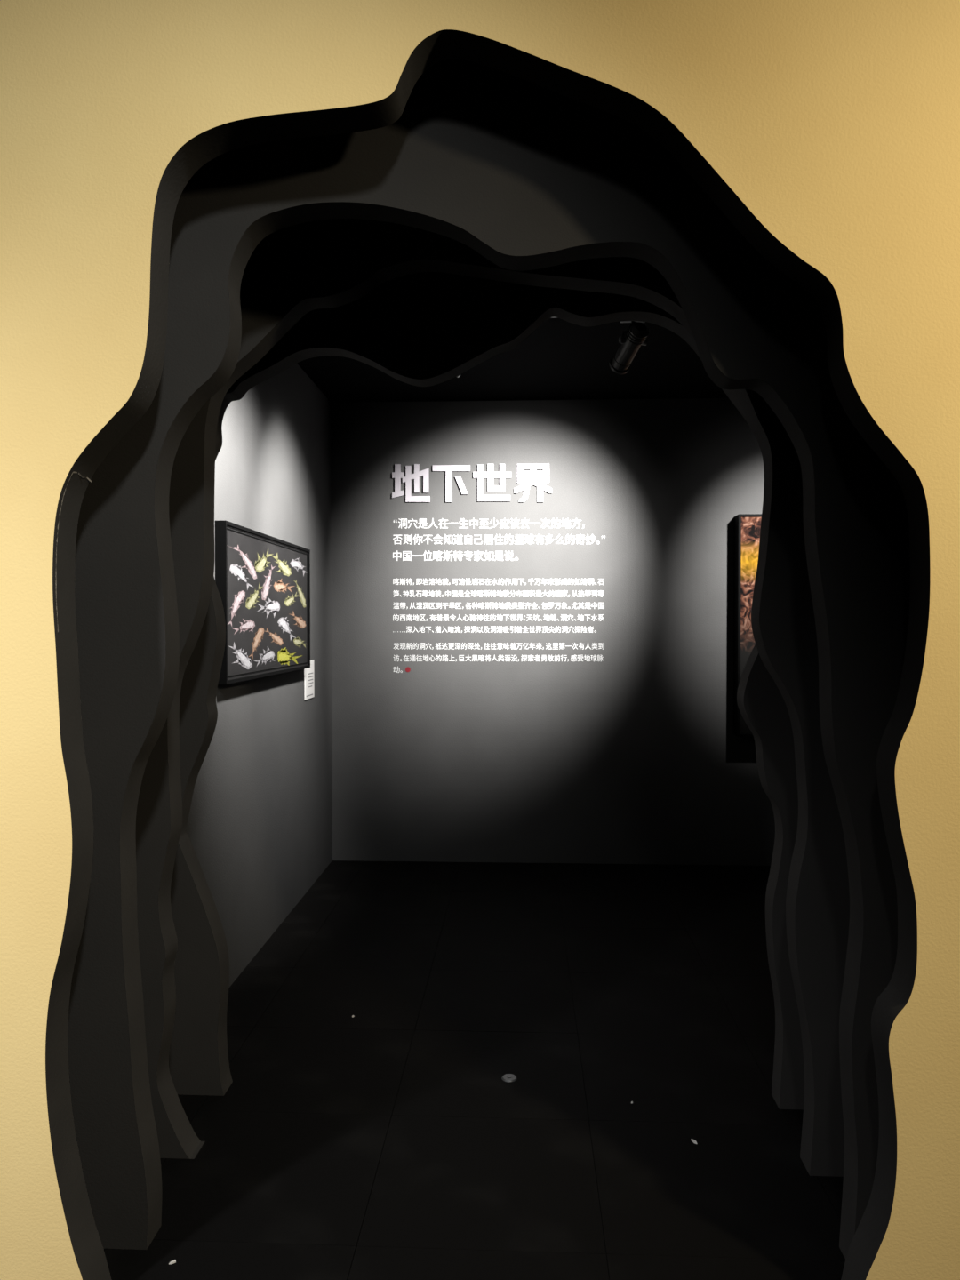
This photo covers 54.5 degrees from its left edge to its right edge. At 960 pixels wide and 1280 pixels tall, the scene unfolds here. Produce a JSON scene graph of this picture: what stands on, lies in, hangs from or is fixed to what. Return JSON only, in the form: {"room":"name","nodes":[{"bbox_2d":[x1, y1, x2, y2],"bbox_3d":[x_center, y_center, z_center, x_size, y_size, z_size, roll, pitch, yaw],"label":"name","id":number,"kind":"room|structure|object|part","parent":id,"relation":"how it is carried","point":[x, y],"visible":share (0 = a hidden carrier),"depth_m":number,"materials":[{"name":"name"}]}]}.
{"room":"museum","nodes":[
{"label":"museum","id":0,"kind":"room"},
{"bbox_2d":[186,363,332,988],"bbox_3d":[-1.063,-0.025,4.535,0.120,2.900,2.980,0,1,3],"label":"wall","id":1,"kind":"structure","parent":0,"point":[260,825],"depth_m":4.49,"materials":[{"name":"grey paint"}]},
{"bbox_2d":[215,520,310,684],"bbox_3d":[-0.987,-0.159,4.387,0.044,0.645,1.439,0,1,3],"label":"print","id":2,"kind":"object","parent":1,"relation":"attached to","point":[262,580],"visible":0.99,"depth_m":4.18,"materials":[{"name":"paper"}]},
{"bbox_2d":[304,659,314,699],"bbox_3d":[-0.965,0.223,5.271,0.006,0.214,0.216,0,1,3],"label":"card","id":3,"kind":"object","parent":1,"relation":"attached to","point":[309,678],"visible":0.97,"depth_m":5.27,"materials":[{"name":"grey"}]},
{"bbox_2d":[306,672,312,696],"bbox_3d":[-0.962,0.252,5.270,0.001,0.128,0.168,0,1,3],"label":"print","id":4,"kind":"object","parent":3,"relation":"attached to","point":[309,676],"depth_m":5.27,"materials":[{"name":"grey paper"}]},
{"bbox_2d":[104,860,845,1279],"bbox_3d":[0.104,1.493,2.222,7.200,0.060,7.400,0,1,3],"label":"floor","id":5,"kind":"structure","parent":0,"point":[388,1140],"depth_m":2.94,"materials":[{"name":"black"}]},
{"bbox_2d":[168,272,804,1109],"bbox_3d":[0.888,-0.198,2.904,4.740,3.300,0.090,0,1,3],"label":"archway","id":6,"kind":"object","parent":5,"relation":"on","point":[422,329],"visible":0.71,"depth_m":2.90,"materials":[{"name":"black paint"}]},
{"bbox_2d":[67,58,910,1258],"bbox_3d":[0.134,-0.187,2.208,3.300,3.300,0.090,0,1,3],"label":"archway","id":7,"kind":"object","parent":5,"relation":"on","point":[519,172],"visible":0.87,"depth_m":2.16,"materials":[{"name":"black paint"}]},
{"bbox_2d":[135,218,849,1176],"bbox_3d":[0.152,-0.193,2.588,3.300,3.300,0.090,0,1,3],"label":"archway","id":8,"kind":"object","parent":5,"relation":"on","point":[294,271],"visible":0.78,"depth_m":2.56,"materials":[{"name":"black paint"}]},
{"bbox_2d":[501,1073,517,1081],"bbox_3d":[0.097,1.447,3.080,0.052,0.007,0.052,0,1,3],"label":"plug","id":9,"kind":"object","parent":5,"relation":"on","point":[508,1077],"visible":1,"depth_m":3.08,"materials":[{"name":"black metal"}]},
{"bbox_2d":[0,0,959,1279],"bbox_3d":[0.094,-0.533,1.989,7.200,4.000,0.100,0,1,3],"label":"wall","id":10,"kind":"structure","parent":0,"point":[827,132],"depth_m":1.96,"materials":[{"name":"yellow paint"}]},
{"bbox_2d":[297,317,728,402],"bbox_3d":[1.102,-1.523,4.408,4.455,0.100,2.980,0,1,3],"label":"ceiling","id":11,"kind":"structure","parent":0,"point":[561,359],"depth_m":5.20,"materials":[{"name":"black paint"}]},
{"bbox_3d":[1.089,-1.457,4.130,3.915,0.022,0.036,0,1,3],"label":"track rail","id":12,"kind":"object","parent":11,"relation":"attached to","visible":0},
{"bbox_2d":[608,320,648,374],"bbox_3d":[0.667,-1.333,4.187,0.130,0.230,0.260,0,1,-22],"label":"track spotlight","id":13,"kind":"object","parent":12,"relation":"attached to","point":[636,334],"visible":0.97,"depth_m":4.14,"materials":[{"name":"black metal"}]},
{"bbox_3d":[0.630,-1.332,4.137,0.022,0.028,0.028,0,1,-16],"label":"pivot knob","id":14,"kind":"part","parent":13,"relation":"part of","materials":[{"name":"black metal"}]},
{"bbox_2d":[331,398,775,865],"bbox_3d":[1.110,-0.047,5.864,4.335,2.900,0.120,0,1,3],"label":"wall","id":15,"kind":"structure","parent":0,"point":[632,756],"depth_m":5.84,"materials":[{"name":"grey paint"}]},
{"bbox_2d":[392,464,551,502],"bbox_3d":[-0.052,-0.983,5.835,1.001,0.242,0.016,0,1,3],"label":"title lettering","id":16,"kind":"object","parent":15,"relation":"attached to","point":[397,475],"visible":1,"depth_m":5.82,"materials":[{"name":"grey plastic"}]},
{"bbox_2d":[392,577,604,632],"bbox_3d":[0.113,-0.216,5.847,1.324,0.346,0.001,0,1,3],"label":"paragraph text","id":17,"kind":"object","parent":15,"relation":"attached to","point":[445,617],"visible":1,"depth_m":5.85,"materials":[{"name":"grey paint"}]},
{"bbox_2d":[392,642,604,672],"bbox_3d":[0.114,0.113,5.852,1.324,0.193,0.001,0,1,3],"label":"paragraph text","id":18,"kind":"object","parent":15,"relation":"attached to","point":[513,645],"visible":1,"depth_m":5.85,"materials":[{"name":"grey paint"}]},
{"bbox_2d":[392,518,605,560],"bbox_3d":[0.116,-0.631,5.840,1.332,0.271,0.001,0,1,3],"label":"quotation text","id":19,"kind":"object","parent":15,"relation":"attached to","point":[447,554],"visible":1,"depth_m":5.84,"materials":[{"name":"grey paint"}]},
{"bbox_2d":[733,513,761,736],"bbox_3d":[2.069,-0.087,5.692,1.000,1.351,0.129,0,1,3],"label":"print","id":20,"kind":"object","parent":15,"relation":"attached to","point":[747,526],"visible":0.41,"depth_m":5.66,"materials":[{"name":"orange paper"}]}
]}

